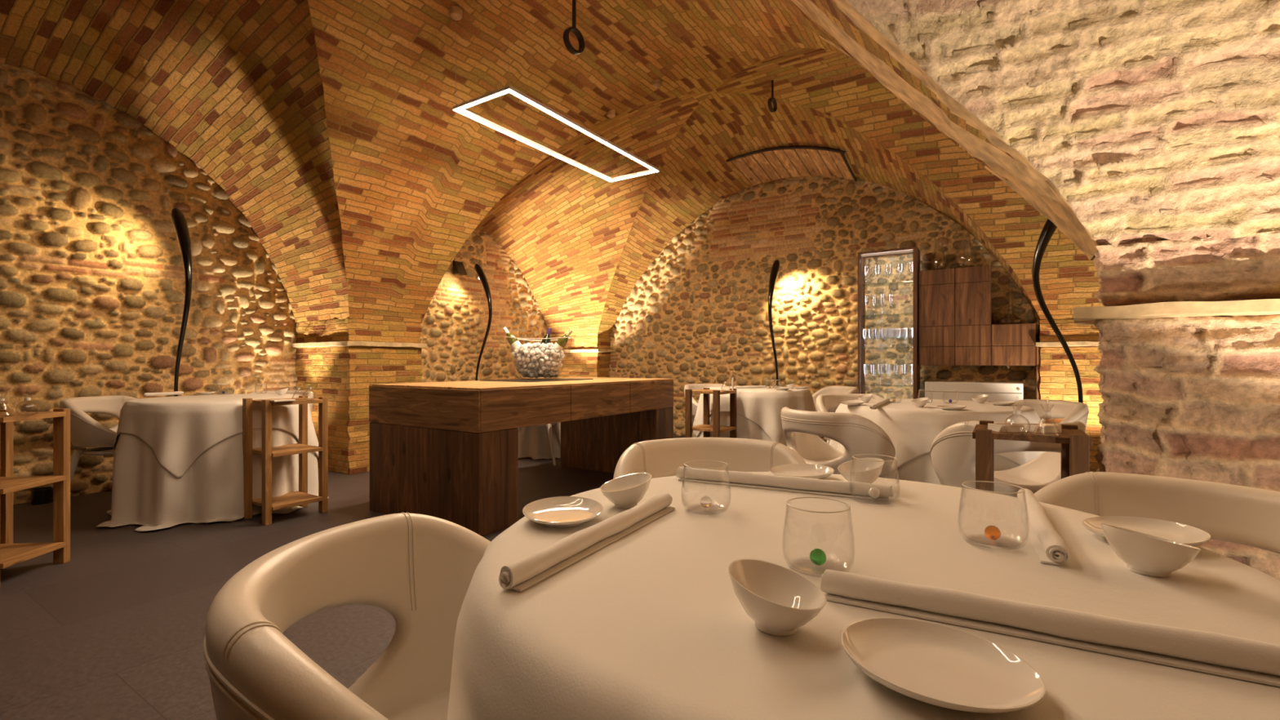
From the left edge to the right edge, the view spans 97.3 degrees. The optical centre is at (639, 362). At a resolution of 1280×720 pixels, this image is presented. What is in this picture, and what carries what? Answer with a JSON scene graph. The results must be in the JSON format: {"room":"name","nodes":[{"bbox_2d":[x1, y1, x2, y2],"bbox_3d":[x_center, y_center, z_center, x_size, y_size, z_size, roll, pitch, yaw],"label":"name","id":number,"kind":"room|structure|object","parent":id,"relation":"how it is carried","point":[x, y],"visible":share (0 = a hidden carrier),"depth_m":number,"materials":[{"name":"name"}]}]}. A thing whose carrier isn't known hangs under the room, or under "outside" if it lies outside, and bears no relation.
{"room":"restaurant","nodes":[
{"label":"restaurant","id":0,"kind":"room"},
{"bbox_2d":[0,62,551,504],"bbox_3d":[-3.170,-0.550,5.814,0.081,3.100,6.600,0,0,33],"label":"wall","id":1,"kind":"structure","parent":0,"point":[92,281],"depth_m":4.45,"materials":[{"name":"stone"}]},
{"bbox_2d":[453,260,466,275],"bbox_3d":[-2.259,-1.185,7.071,0.108,0.170,0.140,0,0,33],"label":"wall sconce","id":2,"kind":"object","parent":1,"relation":"attached to","point":[459,268],"visible":1,"depth_m":7.04,"materials":[{"name":"black"}]},
{"bbox_2d":[0,435,693,719],"bbox_3d":[-1.111,1.040,2.402,7.380,0.080,10.820,0,0,33],"label":"floor","id":3,"kind":"structure","parent":0,"point":[116,630],"depth_m":2.26,"materials":[{"name":"stone"}]},
{"bbox_2d":[0,408,70,568],"bbox_3d":[-3.000,0.616,2.630,0.330,0.768,0.380,0,0,-6],"label":"wooden stand","id":4,"kind":"object","parent":3,"relation":"on","point":[11,553],"visible":0.98,"depth_m":2.78,"materials":[{"name":"brown wood"}]},
{"bbox_2d":[0,411,66,422],"bbox_3d":[-3.000,0.257,2.630,0.330,0.023,0.303,0,0,-6],"label":"shelf","id":5,"kind":"object","parent":4,"relation":"attached to","point":[56,415],"depth_m":2.67,"materials":[{"name":"brown wood"}]},
{"bbox_2d":[0,475,66,493],"bbox_3d":[-3.000,0.574,2.630,0.330,0.023,0.303,0,0,-6],"label":"shelf","id":6,"kind":"object","parent":4,"relation":"attached to","point":[8,484],"depth_m":2.68,"materials":[{"name":"brown wood"}]},
{"bbox_2d":[0,542,66,568],"bbox_3d":[-3.000,0.903,2.630,0.330,0.023,0.303,0,0,-6],"label":"shelf","id":7,"kind":"object","parent":4,"relation":"attached to","point":[11,554],"depth_m":2.68,"materials":[{"name":"brown wood"}]},
{"bbox_2d":[31,486,53,505],"bbox_3d":[-4.245,0.948,4.000,0.110,0.105,0.110,0,0,33],"label":"uplight","id":8,"kind":"object","parent":3,"relation":"on","point":[40,495],"visible":0.98,"depth_m":3.96,"materials":[{"name":"black"}]},
{"bbox_2d":[59,395,137,483],"bbox_3d":[-3.691,0.624,3.969,0.557,0.758,0.597,0,0,-2],"label":"tub chair","id":9,"kind":"object","parent":3,"relation":"on","point":[86,431],"visible":0.49,"depth_m":3.77,"materials":[{"name":"white leather"}]},
{"bbox_2d":[171,208,191,396],"bbox_3d":[-3.557,-0.101,4.348,0.397,2.201,0.260,0,0,33],"label":"floor lamp","id":10,"kind":"object","parent":3,"relation":"on","point":[179,220],"visible":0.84,"depth_m":4.28,"materials":[{"name":"black metal"}]},
{"bbox_2d":[248,390,314,411],"bbox_3d":[-3.023,0.624,4.651,0.597,0.758,0.557,0,0,-6],"label":"tub chair","id":11,"kind":"object","parent":3,"relation":"on","point":[310,395],"visible":0.09,"depth_m":4.82,"materials":[{"name":"white paint"}]},
{"bbox_2d":[242,395,328,525],"bbox_3d":[-2.316,0.616,3.686,0.330,0.768,0.380,0,0,33],"label":"wooden stand","id":12,"kind":"object","parent":3,"relation":"on","point":[301,498],"visible":0.97,"depth_m":3.61,"materials":[{"name":"brown wood"}]},
{"bbox_2d":[267,398,295,402],"bbox_3d":[-2.253,0.238,3.527,0.100,0.012,0.130,0,0,27],"label":"tray","id":13,"kind":"object","parent":12,"relation":"on","point":[282,399],"visible":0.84,"depth_m":3.51,"materials":[{"name":"white"}]},
{"bbox_2d":[252,397,323,405],"bbox_3d":[-2.316,0.257,3.686,0.330,0.023,0.303,0,0,33],"label":"shelf","id":14,"kind":"object","parent":12,"relation":"attached to","point":[320,401],"depth_m":3.62,"materials":[{"name":"brown wood"}]},
{"bbox_2d":[252,443,323,457],"bbox_3d":[-2.316,0.574,3.686,0.330,0.023,0.303,0,0,33],"label":"shelf","id":15,"kind":"object","parent":12,"relation":"attached to","point":[296,448],"depth_m":3.64,"materials":[{"name":"brown wood"}]},
{"bbox_2d":[252,491,323,511],"bbox_3d":[-2.316,0.903,3.686,0.330,0.023,0.303,0,0,33],"label":"shelf","id":16,"kind":"object","parent":12,"relation":"attached to","point":[293,499],"depth_m":3.65,"materials":[{"name":"brown wood"}]},
{"bbox_2d":[203,512,490,719],"bbox_3d":[-0.271,0.633,0.789,0.543,0.739,0.582,0,0,-3],"label":"tub chair","id":17,"kind":"object","parent":3,"relation":"on","point":[420,569],"visible":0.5,"depth_m":0.87,"materials":[{"name":"beige leather"}]},
{"bbox_2d":[474,263,492,380],"bbox_3d":[-1.939,-0.101,6.839,0.397,2.201,0.260,0,0,33],"label":"floor lamp","id":18,"kind":"object","parent":3,"relation":"on","point":[481,274],"visible":0.83,"depth_m":6.77,"materials":[{"name":"black"}]},
{"bbox_2d":[368,377,673,536],"bbox_3d":[-0.762,0.575,4.444,1.087,0.851,2.244,0,0,33],"label":"table","id":19,"kind":"object","parent":3,"relation":"on","point":[448,451],"depth_m":3.56,"materials":[{"name":"brown wood"}]},
{"bbox_2d":[371,377,673,390],"bbox_3d":[-0.758,0.155,4.450,1.079,0.012,2.227,0,0,33],"label":"countertop","id":20,"kind":"structure","parent":19,"relation":"on","point":[473,384],"depth_m":3.84,"materials":[{"name":"brown wood"}]},
{"bbox_2d":[480,377,593,382],"bbox_3d":[-0.841,0.146,4.683,0.520,0.006,0.800,0,0,33],"label":"mat","id":21,"kind":"object","parent":19,"relation":"on","point":[533,380],"visible":0.91,"depth_m":4.53,"materials":[{"name":"black"}]},
{"bbox_2d":[504,336,572,373],"bbox_3d":[-0.841,-0.035,4.683,0.566,0.356,0.416,0,0,-5],"label":"bowl","id":22,"kind":"object","parent":21,"relation":"on","point":[504,336],"visible":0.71,"depth_m":4.54,"materials":[{"name":"glass"}]},
{"bbox_2d":[511,342,564,378],"bbox_3d":[-0.845,-0.014,4.681,0.433,0.301,0.322,0,0,-13],"label":"ice cubes","id":23,"kind":"object","parent":22,"relation":"in","point":[535,360],"visible":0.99,"depth_m":4.58,"materials":[{"name":"white"}]},
{"bbox_2d":[502,327,520,350],"bbox_3d":[-1.037,-0.156,4.691,0.218,0.279,0.078,0,0,6],"label":"wine bottle","id":24,"kind":"object","parent":23,"relation":"in","point":[514,343],"visible":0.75,"depth_m":4.67,"materials":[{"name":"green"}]},
{"bbox_2d":[541,327,551,343],"bbox_3d":[-0.813,-0.140,4.775,0.140,0.309,0.078,0,0,-39],"label":"wine bottle","id":25,"kind":"object","parent":23,"relation":"in","point":[548,331],"visible":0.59,"depth_m":4.77,"materials":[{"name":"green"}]},
{"bbox_2d":[554,328,573,352],"bbox_3d":[-0.667,-0.140,4.650,0.231,0.270,0.077,0,0,9],"label":"wine bottle","id":26,"kind":"object","parent":23,"relation":"in","point":[561,343],"visible":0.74,"depth_m":4.62,"materials":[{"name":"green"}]},
{"bbox_2d":[517,422,560,465],"bbox_3d":[-1.042,0.624,5.649,0.597,0.758,0.557,0,0,3],"label":"tub chair","id":27,"kind":"object","parent":3,"relation":"on","point":[548,425],"visible":0.02,"depth_m":5.50,"materials":[{"name":"leather"}]},
{"bbox_2d":[684,383,725,424],"bbox_3d":[0.769,0.624,6.179,0.597,0.758,0.557,0,0,-21],"label":"tub chair","id":28,"kind":"object","parent":3,"relation":"on","point":[691,386],"visible":0.14,"depth_m":6.31,"materials":[{"name":"white paint"}]},
{"bbox_2d":[613,437,806,479],"bbox_3d":[0.214,0.624,1.591,0.597,0.758,0.557,0,0,-3],"label":"tub chair","id":29,"kind":"object","parent":3,"relation":"on","point":[659,458],"visible":0.14,"depth_m":1.77,"materials":[{"name":"white leather"}]},
{"bbox_2d":[684,387,736,438],"bbox_3d":[0.618,0.616,4.881,0.330,0.768,0.380,0,0,33],"label":"wooden stand","id":30,"kind":"object","parent":3,"relation":"on","point":[716,428],"visible":0.61,"depth_m":4.80,"materials":[{"name":"brown wood"}]},
{"bbox_2d":[692,389,736,394],"bbox_3d":[0.618,0.257,4.881,0.330,0.023,0.303,0,0,33],"label":"shelf","id":31,"kind":"object","parent":30,"relation":"attached to","point":[699,391],"depth_m":4.81,"materials":[{"name":"brown wood"}]},
{"bbox_2d":[692,424,736,432],"bbox_3d":[0.618,0.574,4.881,0.330,0.023,0.303,0,0,33],"label":"shelf","id":32,"kind":"object","parent":30,"relation":"attached to","point":[732,428],"depth_m":4.83,"materials":[{"name":"brown wood"}]},
{"bbox_2d":[768,259,779,386],"bbox_3d":[1.569,-0.101,6.530,0.260,2.201,0.397,0,0,33],"label":"floor lamp","id":33,"kind":"object","parent":3,"relation":"on","point":[775,268],"visible":0.84,"depth_m":6.43,"materials":[{"name":"black"}]},
{"bbox_2d":[812,386,858,439],"bbox_3d":[1.891,0.624,5.626,0.557,0.758,0.597,0,0,-12],"label":"tub chair","id":34,"kind":"object","parent":3,"relation":"on","point":[829,389],"visible":0.22,"depth_m":5.80,"materials":[{"name":"leather"}]},
{"bbox_2d":[780,406,895,478],"bbox_3d":[1.033,0.624,2.984,0.557,0.758,0.597,0,0,-30],"label":"tub chair","id":35,"kind":"object","parent":3,"relation":"on","point":[858,434],"visible":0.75,"depth_m":2.77,"materials":[{"name":"white leather"}]},
{"bbox_2d":[816,393,884,444],"bbox_3d":[1.597,0.624,4.151,0.597,0.758,0.557,0,0,-6],"label":"tub chair","id":36,"kind":"object","parent":3,"relation":"on","point":[824,402],"visible":0.17,"depth_m":4.32,"materials":[{"name":"leather"}]},
{"bbox_2d":[857,246,919,399],"bbox_3d":[2.671,-0.095,6.051,0.580,2.190,0.260,0,0,33],"label":"display cabinet","id":37,"kind":"object","parent":3,"relation":"on","point":[915,251],"visible":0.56,"depth_m":6.06,"materials":[{"name":"brown wood"}]},
{"bbox_2d":[861,347,896,349],"bbox_3d":[2.674,-0.149,6.055,0.524,0.008,0.230,0,0,33],"label":"glass shelf","id":38,"kind":"object","parent":37,"relation":"attached to","point":[861,348],"depth_m":6.12,"materials":[{"name":"glass"}]},
{"bbox_2d":[861,384,913,386],"bbox_3d":[2.674,0.251,6.055,0.524,0.008,0.230,0,0,33],"label":"glass shelf","id":39,"kind":"object","parent":37,"relation":"attached to","point":[862,385],"depth_m":6.12,"materials":[{"name":"glass"}]},
{"bbox_2d":[861,313,913,317],"bbox_3d":[2.674,-0.504,6.055,0.524,0.008,0.230,0,0,33],"label":"glass shelf","id":40,"kind":"object","parent":37,"relation":"attached to","point":[863,315],"depth_m":6.03,"materials":[{"name":"glass"}]},
{"bbox_2d":[924,381,1023,401],"bbox_3d":[3.341,0.600,5.660,0.840,0.800,0.226,0,0,33],"label":"heater","id":41,"kind":"object","parent":3,"relation":"on","point":[996,391],"visible":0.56,"depth_m":5.57,"materials":[{"name":"white metal"}]},
{"bbox_2d":[929,420,1085,497],"bbox_3d":[1.617,0.624,2.499,0.597,0.758,0.557,0,0,5],"label":"tub chair","id":42,"kind":"object","parent":3,"relation":"on","point":[953,451],"visible":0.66,"depth_m":2.43,"materials":[{"name":"white leather"}]},
{"bbox_2d":[972,420,1092,493],"bbox_3d":[1.385,0.616,2.010,0.330,0.768,0.380,0,0,33],"label":"wooden stand","id":43,"kind":"object","parent":3,"relation":"on","point":[1075,444],"visible":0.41,"depth_m":1.92,"materials":[{"name":"brown wood"}]},
{"bbox_2d":[987,427,1024,431],"bbox_3d":[1.307,0.242,2.011,0.090,0.006,0.064,0,0,0],"label":"plate","id":44,"kind":"object","parent":43,"relation":"on","point":[993,429],"visible":0.57,"depth_m":1.98,"materials":[{"name":"white"}]},
{"bbox_2d":[987,426,1024,430],"bbox_3d":[1.307,0.235,2.011,0.090,0.006,0.064,0,0,-3],"label":"plate","id":45,"kind":"object","parent":44,"relation":"on","point":[993,428],"visible":0.64,"depth_m":1.98,"materials":[{"name":"white"}]},
{"bbox_2d":[987,424,1024,428],"bbox_3d":[1.307,0.229,2.011,0.090,0.006,0.064,0,0,-6],"label":"plate","id":46,"kind":"object","parent":45,"relation":"on","point":[988,425],"visible":0.71,"depth_m":1.98,"materials":[{"name":"white"}]},
{"bbox_2d":[987,422,1024,426],"bbox_3d":[1.307,0.223,2.011,0.090,0.006,0.064,0,0,-9],"label":"plate","id":47,"kind":"object","parent":46,"relation":"on","point":[1001,424],"visible":1,"depth_m":1.99,"materials":[{"name":"white"}]},
{"bbox_2d":[1003,404,1030,435],"bbox_3d":[1.274,0.180,1.904,0.076,0.129,0.076,0,0,33],"label":"flask","id":48,"kind":"object","parent":43,"relation":"on","point":[1015,411],"visible":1,"depth_m":1.90,"materials":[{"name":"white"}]},
{"bbox_2d":[972,424,1092,446],"bbox_3d":[1.385,0.257,2.010,0.330,0.023,0.303,0,0,33],"label":"shelf","id":49,"kind":"object","parent":43,"relation":"attached to","point":[1066,430],"depth_m":1.92,"materials":[{"name":"brown wood"}]},
{"bbox_2d":[1024,428,1061,432],"bbox_3d":[1.422,0.242,1.992,0.090,0.006,0.064,0,0,0],"label":"plate","id":50,"kind":"object","parent":43,"relation":"on","point":[1034,431],"visible":0.43,"depth_m":1.96,"materials":[{"name":"white"}]},
{"bbox_2d":[1022,426,1061,431],"bbox_3d":[1.422,0.235,1.992,0.090,0.006,0.064,0,0,-3],"label":"plate","id":51,"kind":"object","parent":50,"relation":"on","point":[1036,429],"visible":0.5,"depth_m":1.96,"materials":[{"name":"white"}]},
{"bbox_2d":[1024,425,1061,429],"bbox_3d":[1.422,0.229,1.992,0.090,0.006,0.064,0,0,-6],"label":"plate","id":52,"kind":"object","parent":51,"relation":"on","point":[1025,426],"visible":0.5,"depth_m":1.96,"materials":[{"name":"white"}]},
{"bbox_2d":[1022,423,1061,427],"bbox_3d":[1.422,0.223,1.992,0.090,0.006,0.064,0,0,-9],"label":"plate","id":53,"kind":"object","parent":52,"relation":"on","point":[1038,425],"visible":0.93,"depth_m":1.98,"materials":[{"name":"white"}]},
{"bbox_2d":[1032,396,1062,436],"bbox_3d":[1.364,0.179,1.887,0.080,0.130,0.080,0,0,33],"label":"flask","id":54,"kind":"object","parent":43,"relation":"on","point":[1048,413],"visible":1,"depth_m":1.88,"materials":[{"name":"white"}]},
{"bbox_2d":[1013,399,1088,428],"bbox_3d":[2.451,0.624,3.523,0.557,0.758,0.597,0,0,-7],"label":"tub chair","id":55,"kind":"object","parent":3,"relation":"on","point":[1070,411],"visible":0.12,"depth_m":3.57,"materials":[{"name":"leather"}]},
{"bbox_2d":[1031,218,1083,403],"bbox_3d":[2.881,-0.101,3.792,0.398,2.201,0.260,0,0,33],"label":"floor lamp","id":56,"kind":"object","parent":3,"relation":"on","point":[1049,228],"visible":0.47,"depth_m":3.84,"materials":[{"name":"black metal"}]},
{"bbox_2d":[1034,471,1279,554],"bbox_3d":[0.969,0.624,1.012,0.557,0.758,0.597,0,0,-22],"label":"tub chair","id":57,"kind":"object","parent":3,"relation":"on","point":[1248,516],"visible":0.16,"depth_m":1.17,"materials":[{"name":"white leather"}]},
{"bbox_2d":[292,318,426,475],"bbox_3d":[-2.762,0.305,5.561,0.988,1.390,0.816,0,0,33],"label":"pillar","id":58,"kind":"structure","parent":0,"point":[340,359],"depth_m":5.17,"materials":[{"name":"brick"}]},
{"bbox_2d":[548,334,612,377],"bbox_3d":[-0.911,0.305,8.409,0.982,1.390,0.351,0,0,33],"label":"pillar","id":59,"kind":"structure","parent":0,"point":[587,356],"depth_m":8.21,"materials":[{"name":"brick"}]},
{"bbox_2d":[0,0,1279,336],"bbox_3d":[-1.113,-1.454,2.400,7.196,2.155,10.637,0,0,33],"label":"ceiling","id":60,"kind":"structure","parent":0,"point":[333,127],"depth_m":4.17,"materials":[{"name":"brick"}]},
{"bbox_2d":[448,5,661,182],"bbox_3d":[-0.545,-2.102,4.402,0.584,0.812,1.864,0,0,33],"label":"pendant light","id":61,"kind":"object","parent":60,"relation":"hanging from","point":[455,12],"visible":1,"depth_m":4.12,"materials":[{"name":"white metal"}]},
{"bbox_2d":[563,0,584,54],"bbox_3d":[-0.339,-2.046,2.900,0.030,0.908,0.125,0,0,40],"label":"ring","id":62,"kind":"object","parent":60,"relation":"hanging from","point":[575,31],"visible":1,"depth_m":2.89,"materials":[{"name":"metal"}]},
{"bbox_2d":[768,80,777,112],"bbox_3d":[1.176,-2.362,5.000,0.030,0.276,0.120,0,0,40],"label":"ring","id":63,"kind":"object","parent":60,"relation":"hanging from","point":[772,99],"visible":1,"depth_m":4.99,"materials":[{"name":"metal"}]},
{"bbox_2d":[726,146,857,185],"bbox_3d":[1.715,-2.183,6.348,1.306,0.320,0.685,0,0,33],"label":"ceiling recess","id":64,"kind":"object","parent":60,"relation":"attached to","point":[766,165],"visible":1,"depth_m":6.32,"materials":[{"name":"brown wood"}]},
{"bbox_2d":[608,175,1039,442],"bbox_3d":[1.720,-0.725,6.891,5.360,3.450,0.079,0,0,33],"label":"wall","id":65,"kind":"structure","parent":0,"point":[698,313],"depth_m":6.78,"materials":[{"name":"stone"}]},
{"bbox_2d":[918,268,955,365],"bbox_3d":[3.071,-0.456,5.816,0.325,0.975,0.220,0,0,33],"label":"upper cabinet","id":66,"kind":"object","parent":65,"relation":"attached to","point":[936,287],"visible":0.98,"depth_m":5.72,"materials":[{"name":"brown wood"}]},
{"bbox_2d":[955,265,991,365],"bbox_3d":[3.339,-0.456,5.642,0.306,0.975,0.220,0,0,33],"label":"upper cabinet","id":67,"kind":"object","parent":65,"relation":"attached to","point":[973,285],"visible":1,"depth_m":5.55,"materials":[{"name":"brown wood"}]},
{"bbox_2d":[991,323,1035,365],"bbox_3d":[3.618,-0.167,5.460,0.352,0.398,0.220,0,0,33],"label":"upper cabinet","id":68,"kind":"object","parent":65,"relation":"attached to","point":[1012,344],"visible":1,"depth_m":5.36,"materials":[{"name":"brown wood"}]},
{"bbox_2d":[1035,346,1040,399],"bbox_3d":[3.860,0.421,5.303,0.217,1.157,0.220,0,0,33],"label":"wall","id":69,"kind":"structure","parent":0,"point":[1037,396],"depth_m":5.26,"materials":[{"name":"stone"}]},
{"bbox_2d":[1035,319,1103,471],"bbox_3d":[4.237,0.305,5.062,1.125,1.390,0.343,0,0,33],"label":"pillar","id":70,"kind":"structure","parent":0,"point":[1058,382],"depth_m":5.10,"materials":[{"name":"brick"}]},
{"bbox_2d":[1073,231,1279,580],"bbox_3d":[2.075,0.306,1.765,1.179,1.402,0.511,0,0,33],"label":"pillar","id":71,"kind":"structure","parent":0,"point":[1188,367],"depth_m":1.77,"materials":[{"name":"stone"}]},
{"bbox_3d":[0.281,0.630,0.806,0.976,0.740,0.976,0,0,-29],"label":"round table","id":72,"kind":"object","parent":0,"visible":0},
{"bbox_2d":[447,471,1279,719],"bbox_3d":[0.280,0.623,0.805,1.085,0.746,1.079,0,0,-6],"label":"tablecloth","id":73,"kind":"object","parent":72,"relation":"on","point":[651,624],"visible":0.7,"depth_m":0.57,"materials":[{"name":"white fabric"}]},
{"bbox_2d":[522,496,603,527],"bbox_3d":[-0.122,0.239,0.892,0.126,0.021,0.140,0,0,-9],"label":"plate","id":74,"kind":"object","parent":73,"relation":"on","point":[557,511],"visible":1,"depth_m":0.91,"materials":[{"name":"white ceramic"}]},
{"bbox_2d":[498,492,675,591],"bbox_3d":[-0.049,0.236,0.792,0.032,0.026,0.408,0,0,29],"label":"rolled napkin","id":75,"kind":"object","parent":73,"relation":"on","point":[519,575],"visible":1,"depth_m":0.72,"materials":[{"name":"white fabric"}]},
{"bbox_2d":[600,472,651,508],"bbox_3d":[-0.025,0.224,0.980,0.090,0.052,0.086,0,0,-20],"label":"bowl","id":76,"kind":"object","parent":73,"relation":"on","point":[625,491],"visible":0.98,"depth_m":0.96,"materials":[{"name":"white ceramic"}]},
{"bbox_2d":[680,460,731,515],"bbox_3d":[0.111,0.210,0.951,0.084,0.078,0.084,0,0,33],"label":"water glass","id":77,"kind":"object","parent":73,"relation":"on","point":[705,501],"visible":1,"depth_m":0.94,"materials":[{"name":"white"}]},
{"bbox_2d":[728,558,826,635],"bbox_3d":[0.129,0.224,0.533,0.090,0.052,0.086,0,0,27],"label":"bowl","id":78,"kind":"object","parent":73,"relation":"on","point":[780,600],"visible":1,"depth_m":0.55,"materials":[{"name":"white ceramic"}]},
{"bbox_2d":[675,466,893,501],"bbox_3d":[0.270,0.236,1.113,0.423,0.026,0.032,0,0,27],"label":"rolled napkin","id":79,"kind":"object","parent":73,"relation":"on","point":[746,479],"visible":0.99,"depth_m":1.09,"materials":[{"name":"white fabric"}]},
{"bbox_2d":[768,463,834,479],"bbox_3d":[0.347,0.239,1.213,0.140,0.021,0.126,0,0,-23],"label":"plate","id":80,"kind":"object","parent":73,"relation":"on","point":[802,470],"visible":0.76,"depth_m":1.24,"materials":[{"name":"white"}]},
{"bbox_2d":[782,497,854,577],"bbox_3d":[0.215,0.210,0.682,0.084,0.078,0.084,0,0,33],"label":"water glass","id":81,"kind":"object","parent":73,"relation":"on","point":[817,556],"visible":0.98,"depth_m":0.68,"materials":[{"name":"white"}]},
{"bbox_2d":[837,457,884,483],"bbox_3d":[0.448,0.224,1.143,0.090,0.052,0.086,0,0,-14],"label":"bowl","id":82,"kind":"object","parent":73,"relation":"on","point":[862,471],"visible":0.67,"depth_m":1.14,"materials":[{"name":"white"}]},
{"bbox_2d":[849,453,899,504],"bbox_3d":[0.423,0.210,1.016,0.084,0.078,0.084,0,0,33],"label":"water glass","id":83,"kind":"object","parent":73,"relation":"on","point":[873,492],"visible":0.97,"depth_m":1.01,"materials":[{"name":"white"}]},
{"bbox_2d":[840,617,1045,713],"bbox_3d":[0.232,0.239,0.443,0.140,0.021,0.126,0,0,27],"label":"plate","id":84,"kind":"object","parent":73,"relation":"on","point":[935,664],"visible":1,"depth_m":0.45,"materials":[{"name":"white ceramic"}]},
{"bbox_2d":[957,480,1029,550],"bbox_3d":[0.487,0.210,0.779,0.084,0.078,0.084,0,0,33],"label":"water glass","id":85,"kind":"object","parent":73,"relation":"on","point":[992,532],"visible":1,"depth_m":0.77,"materials":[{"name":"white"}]},
{"bbox_2d":[1014,488,1070,564],"bbox_3d":[0.597,0.236,0.845,0.032,0.026,0.360,0,0,29],"label":"rolled napkin","id":86,"kind":"object","parent":73,"relation":"on","point":[1050,547],"visible":0.98,"depth_m":0.77,"materials":[{"name":"white fabric"}]},
{"bbox_2d":[820,568,1279,686],"bbox_3d":[0.358,0.236,0.521,0.367,0.026,0.032,0,0,28],"label":"rolled napkin","id":87,"kind":"object","parent":73,"relation":"on","point":[1205,651],"visible":0.98,"depth_m":0.50,"materials":[{"name":"white fabric"}]},
{"bbox_2d":[1081,515,1210,546],"bbox_3d":[0.700,0.239,0.784,0.140,0.021,0.126,0,0,-6],"label":"plate","id":88,"kind":"object","parent":73,"relation":"on","point":[1181,533],"visible":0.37,"depth_m":0.81,"materials":[{"name":"white ceramic"}]},
{"bbox_2d":[1100,523,1200,577],"bbox_3d":[0.608,0.223,0.673,0.092,0.053,0.087,0,0,-11],"label":"bowl","id":89,"kind":"object","parent":73,"relation":"on","point":[1143,553],"visible":1,"depth_m":0.65,"materials":[{"name":"white ceramic"}]},
{"bbox_3d":[-2.950,0.630,3.980,1.000,0.740,1.000,0,0,31],"label":"round table","id":90,"kind":"object","parent":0,"visible":0},
{"bbox_2d":[96,393,328,531],"bbox_3d":[-2.951,0.623,3.991,1.237,0.746,1.229,0,0,-37],"label":"tablecloth","id":91,"kind":"object","parent":90,"relation":"on","point":[178,460],"visible":0.82,"depth_m":3.49,"materials":[{"name":"white fabric"}]},
{"bbox_2d":[143,391,183,395],"bbox_3d":[-3.604,0.238,4.266,0.030,0.023,0.269,0,0,17],"label":"rolled napkin","id":92,"kind":"object","parent":91,"relation":"on","point":[178,392],"visible":1,"depth_m":4.26,"materials":[{"name":"white fabric"}]},
{"bbox_2d":[195,391,216,395],"bbox_3d":[-3.350,0.239,4.348,0.140,0.021,0.126,0,0,33],"label":"plate","id":93,"kind":"object","parent":91,"relation":"on","point":[202,393],"visible":1,"depth_m":4.31,"materials":[{"name":"white"}]},
{"bbox_2d":[275,387,288,395],"bbox_3d":[-2.740,0.224,4.305,0.090,0.052,0.086,0,0,-24],"label":"bowl","id":94,"kind":"object","parent":91,"relation":"on","point":[282,392],"visible":1,"depth_m":4.28,"materials":[{"name":"white"}]},
{"bbox_3d":[1.740,0.630,3.370,1.000,0.740,1.000,0,0,11],"label":"round table","id":95,"kind":"object","parent":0,"visible":0},
{"bbox_2d":[828,398,1044,484],"bbox_3d":[1.731,0.623,3.372,1.236,0.746,1.217,0,0,36],"label":"tablecloth","id":96,"kind":"object","parent":95,"relation":"on","point":[912,430],"visible":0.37,"depth_m":2.95,"materials":[{"name":"white fabric"}]},
{"bbox_2d":[840,400,864,404],"bbox_3d":[1.246,0.239,3.302,0.140,0.021,0.126,0,0,-11],"label":"plate","id":97,"kind":"object","parent":96,"relation":"on","point":[846,402],"visible":1,"depth_m":3.27,"materials":[{"name":"white"}]},
{"bbox_2d":[857,393,872,402],"bbox_3d":[1.405,0.224,3.513,0.090,0.052,0.086,0,0,-17],"label":"bowl","id":98,"kind":"object","parent":96,"relation":"on","point":[865,397],"visible":0.84,"depth_m":3.49,"materials":[{"name":"white"}]},
{"bbox_2d":[869,398,889,409],"bbox_3d":[1.392,0.238,3.253,0.030,0.023,0.692,0,0,31],"label":"rolled napkin","id":99,"kind":"object","parent":96,"relation":"on","point":[879,404],"visible":1,"depth_m":3.16,"materials":[{"name":"white fabric"}]},
{"bbox_2d":[911,397,928,407],"bbox_3d":[1.558,0.224,3.137,0.090,0.052,0.086,0,0,-11],"label":"bowl","id":100,"kind":"object","parent":96,"relation":"on","point":[922,402],"visible":1,"depth_m":3.12,"materials":[{"name":"white"}]},
{"bbox_2d":[937,404,966,410],"bbox_3d":[1.642,0.239,2.967,0.140,0.021,0.126,0,0,-6],"label":"plate","id":101,"kind":"object","parent":96,"relation":"on","point":[955,407],"visible":1,"depth_m":2.96,"materials":[{"name":"white"}]},
{"bbox_2d":[971,394,988,403],"bbox_3d":[2.070,0.224,3.431,0.090,0.052,0.086,0,0,-11],"label":"bowl","id":102,"kind":"object","parent":96,"relation":"on","point":[982,398],"visible":1,"depth_m":3.42,"materials":[{"name":"white"}]},
{"bbox_2d":[987,400,1015,405],"bbox_3d":[2.104,0.239,3.277,0.140,0.021,0.126,0,0,-6],"label":"plate","id":103,"kind":"object","parent":96,"relation":"on","point":[995,402],"visible":1,"depth_m":3.25,"materials":[{"name":"white"}]},
{"bbox_3d":[1.110,0.630,5.440,0.980,0.740,0.980,0,0,38],"label":"round table","id":104,"kind":"object","parent":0,"visible":0},
{"bbox_2d":[693,386,818,445],"bbox_3d":[1.103,0.623,5.434,1.216,0.746,1.199,0,0,-27],"label":"tablecloth","id":105,"kind":"object","parent":104,"relation":"on","point":[758,410],"visible":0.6,"depth_m":4.95,"materials":[{"name":"white fabric"}]},
{"bbox_2d":[735,385,766,388],"bbox_3d":[1.068,0.238,5.421,0.350,0.023,0.030,0,0,-23],"label":"rolled napkin","id":106,"kind":"object","parent":105,"relation":"on","point":[753,386],"visible":1,"depth_m":5.41,"materials":[{"name":"white fabric"}]},
{"bbox_3d":[-1.000,0.630,6.350,0.960,0.740,0.960,0,0,-17],"label":"round table","id":107,"kind":"object","parent":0,"visible":0},
{"bbox_2d":[518,422,560,459],"bbox_3d":[-1.008,0.623,6.349,1.174,0.746,1.204,0,0,3],"label":"tablecloth","id":108,"kind":"object","parent":107,"relation":"on","point":[535,444],"visible":0.04,"depth_m":5.83,"materials":[{"name":"white fabric"}]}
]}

